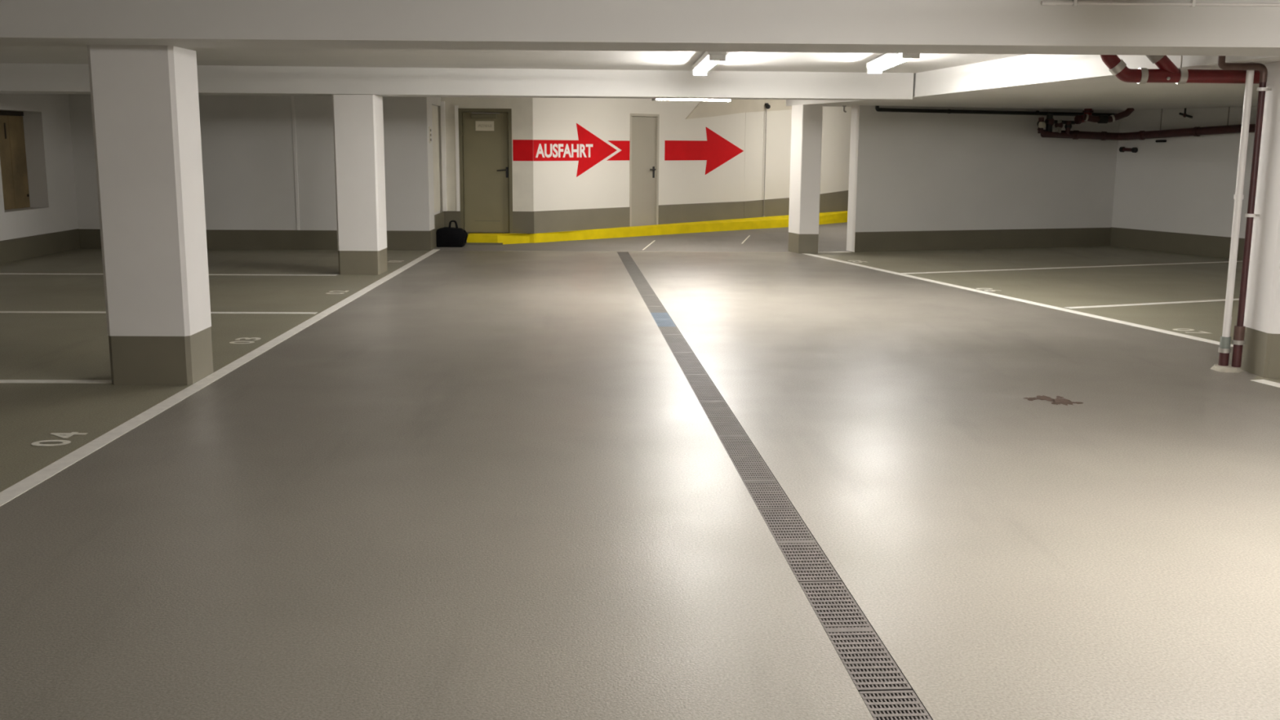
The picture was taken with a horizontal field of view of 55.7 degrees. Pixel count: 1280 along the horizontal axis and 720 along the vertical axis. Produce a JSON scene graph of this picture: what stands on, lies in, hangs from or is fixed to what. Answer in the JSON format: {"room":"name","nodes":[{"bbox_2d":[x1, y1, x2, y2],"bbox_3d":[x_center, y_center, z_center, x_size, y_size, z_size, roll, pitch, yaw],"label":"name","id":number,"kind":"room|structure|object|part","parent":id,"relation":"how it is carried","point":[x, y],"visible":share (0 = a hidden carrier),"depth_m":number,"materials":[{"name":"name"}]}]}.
{"room":"parking garage","nodes":[
{"label":"parking garage","id":0,"kind":"room"},
{"bbox_2d":[0,93,78,240],"bbox_3d":[-7.858,-1.010,6.531,0.270,2.600,21.500,0,10,-1],"label":"wall","id":1,"kind":"structure","parent":0,"point":[46,117],"depth_m":16.17,"materials":[{"name":"white paint"}]},
{"bbox_2d":[0,110,30,209],"bbox_3d":[-8.137,-2.555,15.511,0.043,1.251,1.180,0,10,-1],"label":"wooden board","id":2,"kind":"object","parent":1,"relation":"attached to","point":[12,144],"visible":0.99,"depth_m":15.75,"materials":[{"name":"brown wood"}]},
{"bbox_3d":[-8.138,-3.143,15.406,0.033,0.056,1.180,0,10,-1],"label":"rail","id":3,"kind":"part","parent":2,"relation":"part of","materials":[{"name":"brown wood"}]},
{"bbox_2d":[0,228,79,264],"bbox_3d":[-7.723,0.151,6.633,0.012,0.280,21.288,0,10,-1],"label":"baseboard","id":4,"kind":"structure","parent":1,"relation":"attached to","point":[36,246],"depth_m":15.89,"materials":[{"name":"paint"}]},
{"bbox_2d":[68,93,415,231],"bbox_3d":[-5.684,-2.867,17.060,5.010,2.600,0.200,0,10,-1],"label":"wall","id":5,"kind":"structure","parent":0,"point":[247,152],"depth_m":16.98,"materials":[{"name":"white paint"}]},
{"bbox_2d":[79,229,431,250],"bbox_3d":[-5.449,-1.703,17.164,4.952,0.275,0.012,0,10,-1],"label":"baseboard","id":6,"kind":"structure","parent":5,"relation":"attached to","point":[89,238],"depth_m":17.17,"materials":[{"name":"paint"}]},
{"bbox_2d":[291,95,299,230],"bbox_3d":[-4.827,-2.834,16.975,0.040,2.025,0.012,0,10,-1],"label":"trim","id":7,"kind":"structure","parent":5,"relation":"attached to","point":[292,96],"depth_m":16.98,"materials":[{"name":"paint"}]},
{"bbox_2d":[412,97,440,231],"bbox_3d":[-3.091,-2.973,17.750,0.200,2.600,1.500,0,10,-1],"label":"wall","id":8,"kind":"structure","parent":0,"point":[424,213],"depth_m":17.07,"materials":[{"name":"white paint"}]},
{"bbox_2d":[428,126,431,142],"bbox_3d":[-2.966,-3.174,17.070,0.021,0.216,0.216,0,10,-1],"label":"switch plate","id":9,"kind":"object","parent":8,"relation":"attached to","point":[429,127],"visible":1,"depth_m":17.04,"materials":[{"name":"grey paint"}]},
{"bbox_2d":[431,105,439,213],"bbox_3d":[-3.037,-2.966,17.915,0.015,1.550,0.820,0,10,-1],"label":"trim","id":10,"kind":"structure","parent":8,"relation":"attached to","point":[434,108],"depth_m":18.03,"materials":[{"name":"grey paint"}]},
{"bbox_2d":[430,211,460,249],"bbox_3d":[-2.867,-1.919,17.891,0.260,0.480,1.400,0,10,-1],"label":"baseboard","id":11,"kind":"structure","parent":8,"relation":"attached to","point":[442,220],"depth_m":18.41,"materials":[{"name":"paint"}]},
{"bbox_2d":[437,97,533,241],"bbox_3d":[-2.415,-3.102,18.502,1.580,2.600,0.200,0,10,-1],"label":"wall","id":12,"kind":"structure","parent":0,"point":[522,108],"depth_m":18.36,"materials":[{"name":"grey paint"}]},
{"bbox_2d":[440,101,460,211],"bbox_3d":[-2.873,-3.080,18.365,0.260,1.640,0.060,0,10,-1],"label":"trim","id":13,"kind":"structure","parent":12,"relation":"attached to","point":[442,103],"depth_m":18.35,"materials":[{"name":"paint"}]},
{"bbox_2d":[457,108,512,233],"bbox_3d":[-2.345,-2.873,18.475,0.800,1.880,0.135,0,10,-1],"label":"door","id":14,"kind":"structure","parent":12,"relation":"in","point":[485,139],"depth_m":18.47,"materials":[{"name":"green paint"}]},
{"bbox_2d":[477,124,491,127],"bbox_3d":[-2.351,-3.545,18.350,0.210,0.043,0.001,0,10,-1],"label":"print","id":15,"kind":"object","parent":14,"relation":"attached to","point":[478,125],"depth_m":18.35},
{"bbox_3d":[-2.329,-3.724,18.284,0.420,0.013,0.011,0,10,-1],"label":"closer arm","id":16,"kind":"part","parent":14,"relation":"part of","materials":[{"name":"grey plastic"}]},
{"bbox_3d":[-2.028,-2.861,18.479,0.035,0.160,0.013,0,10,-1],"label":"handle","id":17,"kind":"part","parent":14,"relation":"part of","materials":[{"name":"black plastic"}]},
{"bbox_2d":[512,211,533,233],"bbox_3d":[-1.787,-2.106,18.582,0.325,0.340,0.012,0,10,-1],"label":"baseboard","id":18,"kind":"structure","parent":12,"relation":"attached to","point":[522,221],"depth_m":18.57,"materials":[{"name":"paint"}]},
{"bbox_2d":[0,45,1027,73],"bbox_3d":[0.663,-2.993,11.061,17.470,0.370,31.200,0,10,-1],"label":"ceiling","id":19,"kind":"structure","parent":0,"point":[230,56],"depth_m":12.07,"materials":[{"name":"paint"}]},
{"bbox_2d":[0,63,913,100],"bbox_3d":[-2.355,-3.163,13.804,11.008,0.295,0.830,0,10,-2],"label":"beam","id":20,"kind":"structure","parent":19,"relation":"attached to","point":[15,78],"depth_m":13.66,"materials":[{"name":"paint"}]},
{"bbox_2d":[0,0,1279,56],"bbox_3d":[-0.829,-1.963,7.036,13.800,0.268,0.670,0,10,-1],"label":"beam","id":21,"kind":"structure","parent":19,"relation":"attached to","point":[838,26],"depth_m":6.76,"materials":[{"name":"paint"}]},
{"bbox_2d":[1040,0,1279,7],"bbox_3d":[3.857,-1.993,6.782,3.240,0.049,0.046,0,10,-1],"label":"conduit","id":22,"kind":"object","parent":21,"relation":"attached to","point":[1193,3],"visible":1,"depth_m":6.76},
{"bbox_2d":[651,98,732,102],"bbox_3d":[0.743,-3.873,17.209,1.151,0.386,0.170,-2,10,-15],"label":"lamp","id":23,"kind":"object","parent":19,"relation":"hanging from","point":[700,100],"visible":0.3,"depth_m":17.23,"materials":[{"name":"white plastic"}]},
{"bbox_2d":[692,51,727,75],"bbox_3d":[0.648,-2.834,11.556,0.170,0.114,2.244,0,10,-1],"label":"lamp","id":24,"kind":"object","parent":19,"relation":"hanging from","point":[708,60],"visible":0.92,"depth_m":11.09,"materials":[{"name":"white plastic"}]},
{"bbox_2d":[866,53,919,73],"bbox_3d":[2.288,-2.731,11.036,0.170,0.114,2.129,1,10,3],"label":"lamp","id":25,"kind":"object","parent":19,"relation":"hanging from","point":[877,65],"visible":0.82,"depth_m":10.94,"materials":[{"name":"white plastic"}]},
{"bbox_2d":[1100,54,1259,84],"bbox_3d":[4.721,-2.138,8.543,3.063,0.400,0.150,-1,10,-6],"label":"pipe","id":26,"kind":"object","parent":19,"relation":"hanging from","point":[1167,72],"visible":0.7,"depth_m":8.42,"materials":[{"name":"red metal"}]},
{"bbox_2d":[1146,55,1164,63],"bbox_3d":[3.574,-2.136,8.423,0.149,0.149,0.106,0,10,-1],"label":"socket","id":27,"kind":"object","parent":26,"relation":"attached to","point":[1153,59],"depth_m":8.40,"materials":[{"name":"grey plastic"}]},
{"bbox_3d":[3.771,-2.168,8.426,0.011,0.280,0.011,-4,11,-23],"label":"hanger rod","id":28,"kind":"part","parent":26,"relation":"part of","materials":[{"name":"metal"}]},
{"bbox_2d":[0,222,1279,719],"bbox_3d":[2.197,-0.475,11.639,20.837,0.110,31.000,0,10,-1],"label":"floor","id":29,"kind":"structure","parent":0,"point":[487,482],"depth_m":5.31,"materials":[{"name":"concrete"}]},
{"bbox_2d":[0,379,111,382],"bbox_3d":[-5.238,0.132,7.626,4.820,0.002,0.100,0,10,-1],"label":"parking line","id":30,"kind":"object","parent":29,"relation":"on","point":[1,380],"visible":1,"depth_m":7.67,"materials":[{"name":"paint"}]},
{"bbox_2d":[31,431,88,445],"bbox_3d":[-2.965,0.403,6.183,0.190,0.001,0.300,0,10,-1],"label":"bay number","id":31,"kind":"object","parent":29,"relation":"on","point":[65,435],"visible":1,"depth_m":6.15,"materials":[{"name":"paint"}]},
{"bbox_2d":[87,44,213,385],"bbox_3d":[-3.054,-0.897,7.611,0.510,2.062,0.450,0,10,-1],"label":"concrete pillar","id":32,"kind":"structure","parent":29,"relation":"on","point":[144,100],"depth_m":7.42,"materials":[{"name":"paint"}]},
{"bbox_2d":[0,311,317,314],"bbox_3d":[-5.296,-0.425,10.757,4.820,0.002,0.100,0,10,-1],"label":"parking line","id":33,"kind":"object","parent":29,"relation":"on","point":[64,312],"visible":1,"depth_m":10.79,"materials":[{"name":"paint"}]},
{"bbox_2d":[0,273,337,275],"bbox_3d":[-5.624,-0.980,13.867,4.280,0.002,0.110,0,10,-1],"label":"parking line","id":34,"kind":"object","parent":29,"relation":"on","point":[0,273],"visible":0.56,"depth_m":13.87,"materials":[{"name":"paint"}]},
{"bbox_2d":[0,248,440,506],"bbox_3d":[-2.749,0.202,7.324,0.100,0.002,20.450,0,10,-1],"label":"lane line","id":35,"kind":"object","parent":29,"relation":"on","point":[17,489],"visible":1,"depth_m":6.96,"materials":[{"name":"paint"}]},
{"bbox_2d":[229,337,261,343],"bbox_3d":[-3.023,-0.149,9.284,0.190,0.001,0.300,0,10,-1],"label":"bay number","id":36,"kind":"object","parent":29,"relation":"on","point":[245,338],"visible":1,"depth_m":9.31,"materials":[{"name":"paint"}]},
{"bbox_2d":[325,290,348,293],"bbox_3d":[-3.079,-0.688,12.315,0.190,0.001,0.300,0,10,-1],"label":"bay number","id":37,"kind":"object","parent":29,"relation":"on","point":[331,291],"visible":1,"depth_m":12.35,"materials":[{"name":"paint"}]},
{"bbox_2d":[332,93,387,275],"bbox_3d":[-3.238,-2.029,14.055,0.480,2.034,0.500,0,10,-1],"label":"concrete pillar","id":38,"kind":"structure","parent":29,"relation":"on","point":[357,119],"depth_m":13.83,"materials":[{"name":"paint"}]},
{"bbox_2d":[388,260,404,262],"bbox_3d":[-3.140,-1.265,15.558,0.190,0.001,0.247,0,10,-1],"label":"bay number","id":39,"kind":"object","parent":29,"relation":"on","point":[389,260],"visible":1,"depth_m":15.64,"materials":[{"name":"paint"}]},
{"bbox_2d":[435,220,467,247],"bbox_3d":[-2.761,-1.860,17.829,0.468,0.385,0.207,0,10,-1],"label":"duffel bag","id":40,"kind":"object","parent":29,"relation":"on","point":[446,237],"visible":1,"depth_m":17.74,"materials":[{"name":"black fabric"}]},
{"bbox_3d":[-2.742,-1.976,17.776,0.136,0.138,0.040,0,10,-1],"label":"handle","id":41,"kind":"part","parent":40,"relation":"part of","materials":[{"name":"black fabric"}]},
{"bbox_2d":[466,242,502,244],"bbox_3d":[-2.334,-1.748,18.229,0.540,0.030,0.014,0,10,-1],"label":"kerb foot","id":42,"kind":"structure","parent":29,"relation":"on","point":[468,243],"depth_m":18.22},
{"bbox_2d":[504,250,725,252],"bbox_3d":[0.115,-1.541,17.236,4.080,0.002,0.035,0,10,-2],"label":"joint","id":43,"kind":"object","parent":29,"relation":"on","point":[504,251],"visible":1,"depth_m":17.23,"materials":[{"name":"paint"}]},
{"bbox_2d":[617,251,628,253],"bbox_3d":[-0.243,-1.502,17.089,0.154,0.024,0.312,0,10,-4],"label":"drain grate","id":44,"kind":"object","parent":29,"relation":"in","point":[618,252],"visible":0.71,"depth_m":17.08,"materials":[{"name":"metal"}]},
{"bbox_2d":[617,253,632,259],"bbox_3d":[-0.203,-1.399,16.509,0.154,0.024,0.852,0,10,-4],"label":"drain grate","id":45,"kind":"object","parent":29,"relation":"in","point":[623,256],"visible":0.8,"depth_m":16.46,"materials":[{"name":"metal"}]},
{"bbox_2d":[621,259,636,266],"bbox_3d":[-0.146,-1.248,15.663,0.154,0.024,0.852,0,10,-4],"label":"drain grate","id":46,"kind":"object","parent":29,"relation":"in","point":[626,262],"visible":0.81,"depth_m":15.56,"materials":[{"name":"metal"}]},
{"bbox_2d":[624,266,640,272],"bbox_3d":[-0.088,-1.098,14.818,0.154,0.024,0.852,0,10,-4],"label":"drain grate","id":47,"kind":"object","parent":29,"relation":"in","point":[629,268],"visible":0.83,"depth_m":14.76,"materials":[{"name":"metal"}]},
{"bbox_2d":[628,272,646,280],"bbox_3d":[-0.031,-0.947,13.972,0.154,0.024,0.852,0,10,-4],"label":"drain grate","id":48,"kind":"object","parent":29,"relation":"in","point":[634,276],"visible":0.77,"depth_m":13.94,"materials":[{"name":"metal"}]},
{"bbox_2d":[632,280,652,290],"bbox_3d":[0.027,-0.796,13.126,0.154,0.024,0.852,0,10,-4],"label":"drain grate","id":49,"kind":"object","parent":29,"relation":"in","point":[640,285],"visible":0.8,"depth_m":13.13,"materials":[{"name":"metal"}]},
{"bbox_2d":[638,289,658,300],"bbox_3d":[0.084,-0.645,12.280,0.154,0.024,0.852,0,10,-4],"label":"drain grate","id":50,"kind":"object","parent":29,"relation":"in","point":[646,295],"visible":0.77,"depth_m":12.28,"materials":[{"name":"metal"}]},
{"bbox_2d":[644,300,666,312],"bbox_3d":[0.142,-0.495,11.434,0.154,0.024,0.852,0,10,-4],"label":"drain grate","id":51,"kind":"object","parent":29,"relation":"in","point":[654,306],"visible":0.82,"depth_m":11.42,"materials":[{"name":"metal"}]},
{"bbox_2d":[466,210,847,244],"bbox_3d":[1.119,-2.394,21.454,9.931,0.220,0.654,-9,13,-41],"label":"kerb","id":52,"kind":"object","parent":29,"relation":"on","point":[779,221],"visible":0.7,"depth_m":20.31,"materials":[{"name":"yellow paint"}]},
{"bbox_2d":[650,312,675,326],"bbox_3d":[0.199,-0.344,10.589,0.154,0.024,0.852,0,10,-4],"label":"drain grate","id":53,"kind":"object","parent":29,"relation":"in","point":[661,319],"visible":0.83,"depth_m":10.57,"materials":[{"name":"metal"}]},
{"bbox_2d":[657,326,686,342],"bbox_3d":[0.257,-0.193,9.743,0.154,0.024,0.852,0,10,-4],"label":"drain grate","id":54,"kind":"object","parent":29,"relation":"in","point":[670,334],"visible":0.83,"depth_m":9.71,"materials":[{"name":"metal"}]},
{"bbox_2d":[666,342,699,363],"bbox_3d":[0.314,-0.043,8.897,0.154,0.024,0.852,0,10,-4],"label":"drain grate","id":55,"kind":"object","parent":29,"relation":"in","point":[682,353],"visible":0.87,"depth_m":8.88,"materials":[{"name":"metal"}]},
{"bbox_2d":[678,363,715,387],"bbox_3d":[0.372,0.108,8.052,0.154,0.024,0.852,0,10,-4],"label":"drain grate","id":56,"kind":"object","parent":29,"relation":"in","point":[695,375],"visible":0.86,"depth_m":8.01,"materials":[{"name":"metal"}]},
{"bbox_2d":[691,386,735,417],"bbox_3d":[0.429,0.259,7.206,0.154,0.024,0.852,0,10,-4],"label":"drain grate","id":57,"kind":"object","parent":29,"relation":"in","point":[713,403],"visible":0.84,"depth_m":7.17,"materials":[{"name":"metal"}]},
{"bbox_2d":[708,417,760,457],"bbox_3d":[0.487,0.409,6.360,0.154,0.024,0.852,0,10,-4],"label":"drain grate","id":58,"kind":"object","parent":29,"relation":"in","point":[733,437],"visible":0.77,"depth_m":6.31,"materials":[{"name":"metal"}]},
{"bbox_2d":[729,456,794,509],"bbox_3d":[0.544,0.560,5.514,0.154,0.024,0.852,0,10,-4],"label":"drain grate","id":59,"kind":"object","parent":29,"relation":"in","point":[765,491],"visible":0.82,"depth_m":5.46,"materials":[{"name":"metal"}]},
{"bbox_2d":[758,508,841,582],"bbox_3d":[0.602,0.711,4.668,0.154,0.024,0.852,0,10,-4],"label":"drain grate","id":60,"kind":"object","parent":29,"relation":"in","point":[805,557],"visible":0.88,"depth_m":4.61,"materials":[{"name":"metal"}]},
{"bbox_2d":[787,104,822,253],"bbox_3d":[2.331,-2.549,17.119,0.285,2.058,0.461,-2,10,-14],"label":"concrete pillar","id":61,"kind":"structure","parent":29,"relation":"on","point":[806,119],"depth_m":16.98,"materials":[{"name":"paint"}]},
{"bbox_2d":[817,251,849,253],"bbox_3d":[2.673,-1.546,17.359,0.687,0.002,0.160,-1,10,-9],"label":"lane line","id":62,"kind":"object","parent":29,"relation":"on","point":[818,251],"visible":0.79,"depth_m":17.39,"materials":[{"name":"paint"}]},
{"bbox_2d":[798,581,911,691],"bbox_3d":[0.659,0.862,3.823,0.154,0.024,0.852,0,10,-4],"label":"drain grate","id":63,"kind":"object","parent":29,"relation":"in","point":[867,661],"visible":0.87,"depth_m":3.75,"materials":[{"name":"metal"}]},
{"bbox_2d":[858,689,932,719],"bbox_3d":[0.717,1.012,2.977,0.154,0.024,0.852,0,10,-4],"label":"drain grate","id":64,"kind":"object","parent":29,"relation":"in","point":[882,704],"visible":0.92,"depth_m":3.31,"materials":[{"name":"metal"}]},
{"bbox_2d":[975,288,998,291],"bbox_3d":[3.718,-0.750,12.916,0.231,0.001,0.306,0,10,-1],"label":"bay number","id":65,"kind":"object","parent":29,"relation":"on","point":[986,290],"visible":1,"depth_m":12.87,"materials":[{"name":"paint"}]},
{"bbox_2d":[804,253,1233,346],"bbox_3d":[3.431,-0.815,13.277,0.105,0.002,8.374,-2,10,-16],"label":"lane line","id":66,"kind":"object","parent":29,"relation":"on","point":[812,255],"visible":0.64,"depth_m":11.64,"materials":[{"name":"paint"}]},
{"bbox_2d":[1023,395,1083,405],"bbox_3d":[2.486,0.243,7.292,0.325,0.001,0.303,0,10,-1],"label":"stain","id":67,"kind":"object","parent":29,"relation":"on","point":[1060,400],"depth_m":7.31,"materials":[{"name":"brown paint"}]},
{"bbox_2d":[900,261,1242,274],"bbox_3d":[5.669,-1.185,15.443,5.393,0.002,0.100,-3,11,-20],"label":"parking line","id":68,"kind":"object","parent":29,"relation":"on","point":[1220,261],"visible":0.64,"depth_m":15.29,"materials":[{"name":"paint"}]},
{"bbox_2d":[1063,298,1239,308],"bbox_3d":[6.724,-0.654,12.494,5.719,0.002,0.100,-3,11,-21],"label":"parking line","id":69,"kind":"object","parent":29,"relation":"on","point":[1208,300],"visible":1,"depth_m":11.81,"materials":[{"name":"paint"}]},
{"bbox_2d":[1172,328,1208,333],"bbox_3d":[4.586,-0.242,10.094,0.242,0.001,0.272,0,10,-1],"label":"bay number","id":70,"kind":"object","parent":29,"relation":"on","point":[1178,328],"visible":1,"depth_m":10.13,"materials":[{"name":"paint"}]},
{"bbox_2d":[1210,364,1243,373],"bbox_3d":[4.036,0.054,8.335,0.192,0.029,0.220,0,10,-1],"label":"mortar patch","id":71,"kind":"object","parent":29,"relation":"on","point":[1216,367],"visible":0.94,"depth_m":8.27,"materials":[{"name":"beige concrete"}]},
{"bbox_2d":[1217,62,1255,365],"bbox_3d":[4.025,-0.964,8.173,0.080,2.030,0.080,0,10,-1],"label":"pipe","id":72,"kind":"object","parent":71,"relation":"on","point":[1224,349],"visible":1,"depth_m":8.16,"materials":[{"name":"metal"}]},
{"bbox_2d":[1239,61,1279,378],"bbox_3d":[4.400,-0.921,8.036,0.500,2.058,0.496,0,10,-1],"label":"concrete pillar","id":73,"kind":"structure","parent":29,"relation":"on","point":[1260,357],"depth_m":8.03,"materials":[{"name":"paint"}]},
{"bbox_2d":[1217,55,1271,367],"bbox_3d":[3.964,-0.975,8.119,0.367,2.070,0.084,0,10,-1],"label":"supply pipe","id":74,"kind":"object","parent":73,"relation":"attached to","point":[1238,341],"visible":0.99,"depth_m":8.09,"materials":[{"name":"brown metal"}]},
{"bbox_2d":[1251,379,1279,387],"bbox_3d":[4.455,0.373,6.630,0.105,0.002,2.856,-2,10,-16],"label":"lane line","id":75,"kind":"object","parent":29,"relation":"on","point":[1263,381],"visible":1,"depth_m":7.89,"materials":[{"name":"paint"}]},
{"bbox_2d":[533,97,851,211],"bbox_3d":[1.499,-3.653,21.750,0.204,2.600,9.200,10,14,43],"label":"wall","id":76,"kind":"structure","parent":0,"point":[557,186],"depth_m":20.76,"materials":[{"name":"paint"}]},
{"bbox_2d":[512,123,629,177],"bbox_3d":[-0.986,-3.300,19.064,2.319,0.843,0.197,-8,13,-40],"label":"exit arrow","id":77,"kind":"object","parent":76,"relation":"attached to","point":[589,149],"visible":1,"depth_m":19.03,"materials":[{"name":"red paint"}]},
{"bbox_3d":[-0.355,-3.403,19.694,0.002,0.317,0.532,10,14,43],"label":"arrow stem","id":78,"kind":"part","parent":77,"relation":"part of","materials":[{"name":"red paint"}]},
{"bbox_2d":[533,207,630,233],"bbox_3d":[-0.900,-2.214,19.333,0.012,0.382,2.099,10,14,43],"label":"baseboard","id":79,"kind":"structure","parent":76,"relation":"attached to","point":[561,220],"depth_m":19.27,"materials":[{"name":"paint"}]},
{"bbox_2d":[629,113,659,226],"bbox_3d":[0.051,-3.155,20.210,0.146,1.860,0.695,10,14,43],"label":"door","id":80,"kind":"structure","parent":76,"relation":"in","point":[644,128],"depth_m":20.21,"materials":[{"name":"beige paint"}]},
{"bbox_3d":[0.228,-3.159,20.378,0.012,0.190,0.040,10,14,43],"label":"handle","id":81,"kind":"part","parent":80,"relation":"part of","materials":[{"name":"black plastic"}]},
{"bbox_2d":[664,126,743,174],"bbox_3d":[1.151,-3.663,21.235,0.002,0.835,2.110,10,14,43],"label":"exit arrow","id":82,"kind":"object","parent":76,"relation":"attached to","point":[717,150],"visible":1,"depth_m":21.24,"materials":[{"name":"red paint"}]},
{"bbox_2d":[685,99,791,119],"bbox_3d":[2.780,-4.762,22.737,0.022,0.585,5.750,10,14,43],"label":"trim","id":83,"kind":"structure","parent":76,"relation":"attached to","point":[704,108],"depth_m":21.60,"materials":[{"name":"paint"}]},
{"bbox_2d":[657,190,848,224],"bbox_3d":[2.538,-2.913,22.826,0.016,0.580,6.410,10,14,43],"label":"baseboard","id":84,"kind":"structure","parent":76,"relation":"attached to","point":[835,201],"depth_m":22.06,"materials":[{"name":"paint"}]},
{"bbox_2d":[762,102,770,217],"bbox_3d":[2.335,-3.666,22.380,0.100,2.115,0.095,10,14,43],"label":"conduit","id":85,"kind":"object","parent":76,"relation":"attached to","point":[767,105],"visible":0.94,"depth_m":22.35,"materials":[{"name":"grey plastic"}]},
{"bbox_2d":[846,105,1119,252],"bbox_3d":[5.153,-2.813,18.018,4.428,2.300,0.250,-3,11,-18],"label":"wall","id":86,"kind":"structure","parent":0,"point":[908,171],"depth_m":17.80,"materials":[{"name":"white paint"}]},
{"bbox_2d":[854,227,1111,252],"bbox_3d":[5.182,-1.798,18.069,4.416,0.285,0.012,-3,11,-18],"label":"baseboard","id":87,"kind":"structure","parent":86,"relation":"attached to","point":[895,241],"depth_m":18.03,"materials":[{"name":"paint"}]},
{"bbox_2d":[786,53,1279,110],"bbox_3d":[8.050,-1.932,7.141,8.806,0.290,23.351,-1,10,-8],"label":"ceiling","id":88,"kind":"structure","parent":0,"point":[1029,81],"depth_m":12.34,"materials":[{"name":"paint"}]},
{"bbox_2d":[875,105,1116,115],"bbox_3d":[5.271,-3.629,17.702,4.119,0.101,0.062,-3,11,-18],"label":"pipe","id":89,"kind":"object","parent":88,"relation":"hanging from","point":[877,108],"visible":0.97,"depth_m":17.59,"materials":[{"name":"metal"}]},
{"bbox_2d":[1074,108,1093,124],"bbox_3d":[6.522,-3.572,17.778,0.255,0.224,0.149,-3,11,-18],"label":"fitting","id":90,"kind":"object","parent":88,"relation":"hanging from","point":[1078,118],"visible":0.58,"depth_m":17.73,"materials":[{"name":"red metal"}]},
{"bbox_2d":[1082,107,1134,123],"bbox_3d":[6.717,-3.517,17.378,0.730,0.248,0.120,0,10,-1],"label":"pipe","id":91,"kind":"object","parent":88,"relation":"hanging from","point":[1100,118],"visible":0.99,"depth_m":17.34,"materials":[{"name":"metal"}]},
{"bbox_2d":[1036,106,1255,140],"bbox_3d":[8.359,-3.052,15.581,1.521,0.452,6.660,-7,13,-37],"label":"pipe","id":92,"kind":"object","parent":88,"relation":"hanging from","point":[1050,132],"visible":0.98,"depth_m":17.71,"materials":[{"name":"red metal"}]},
{"bbox_2d":[1073,130,1079,139],"bbox_3d":[6.479,-3.348,18.018,0.060,0.132,0.132,-3,11,-18],"label":"socket","id":93,"kind":"object","parent":92,"relation":"attached to","point":[1076,133],"depth_m":17.96,"materials":[{"name":"red metal"}]},
{"bbox_2d":[1100,131,1108,140],"bbox_3d":[6.954,-3.360,18.175,0.060,0.132,0.132,-3,11,-18],"label":"socket","id":94,"kind":"object","parent":92,"relation":"attached to","point":[1104,135],"depth_m":18.12,"materials":[{"name":"red metal"}]},
{"bbox_2d":[1137,130,1145,139],"bbox_3d":[7.405,-3.313,17.871,0.132,0.132,0.060,-4,11,-24],"label":"socket","id":95,"kind":"object","parent":92,"relation":"attached to","point":[1140,135],"depth_m":17.83,"materials":[{"name":"red metal"}]},
{"bbox_3d":[7.541,-3.453,17.540,0.015,0.359,0.015,-4,11,-23],"label":"hanger rod","id":96,"kind":"part","parent":92,"relation":"part of","materials":[{"name":"grey metal"}]},
{"bbox_2d":[1191,126,1199,136],"bbox_3d":[7.805,-3.200,16.983,0.132,0.132,0.060,-4,11,-24],"label":"socket","id":97,"kind":"object","parent":92,"relation":"attached to","point":[1195,131],"depth_m":16.94,"materials":[{"name":"red metal"}]},
{"bbox_3d":[8.010,-3.294,16.502,0.015,0.304,0.015,-4,11,-23],"label":"hanger rod","id":98,"kind":"part","parent":92,"relation":"part of","materials":[{"name":"grey metal"}]},
{"bbox_2d":[1178,107,1192,118],"bbox_3d":[7.742,-3.496,17.179,0.055,0.146,0.228,-5,11,-28],"label":"sprinkler","id":99,"kind":"object","parent":88,"relation":"hanging from","point":[1184,115],"visible":1,"depth_m":17.18,"materials":[{"name":"black metal"}]},
{"bbox_3d":[7.741,-3.467,17.184,0.034,0.088,0.228,-4,11,-24],"label":"valve lever","id":100,"kind":"part","parent":99,"relation":"part of","materials":[{"name":"black metal"}]},
{"bbox_2d":[1111,106,1257,238],"bbox_3d":[11.058,-1.114,7.825,2.621,2.600,23.435,-2,10,-12],"label":"wall","id":101,"kind":"structure","parent":0,"point":[1182,184],"depth_m":17.46,"materials":[{"name":"white paint"}]},
{"bbox_2d":[1119,146,1137,152],"bbox_3d":[7.366,-3.169,18.269,0.090,0.087,0.290,-4,11,-24],"label":"pipe stub","id":102,"kind":"object","parent":101,"relation":"attached to","point":[1134,149],"visible":1,"depth_m":18.24,"materials":[{"name":"black metal"}]},
{"bbox_2d":[1155,139,1166,142],"bbox_3d":[7.624,-3.199,17.719,0.058,0.036,0.170,-4,11,-24],"label":"wall bracket","id":103,"kind":"object","parent":101,"relation":"attached to","point":[1158,140],"visible":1,"depth_m":17.69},
{"bbox_2d":[1110,226,1244,259],"bbox_3d":[9.679,-0.956,13.482,0.012,0.290,11.749,-4,11,-24],"label":"baseboard","id":104,"kind":"structure","parent":101,"relation":"attached to","point":[1167,242],"depth_m":17.63,"materials":[{"name":"paint"}]}
]}

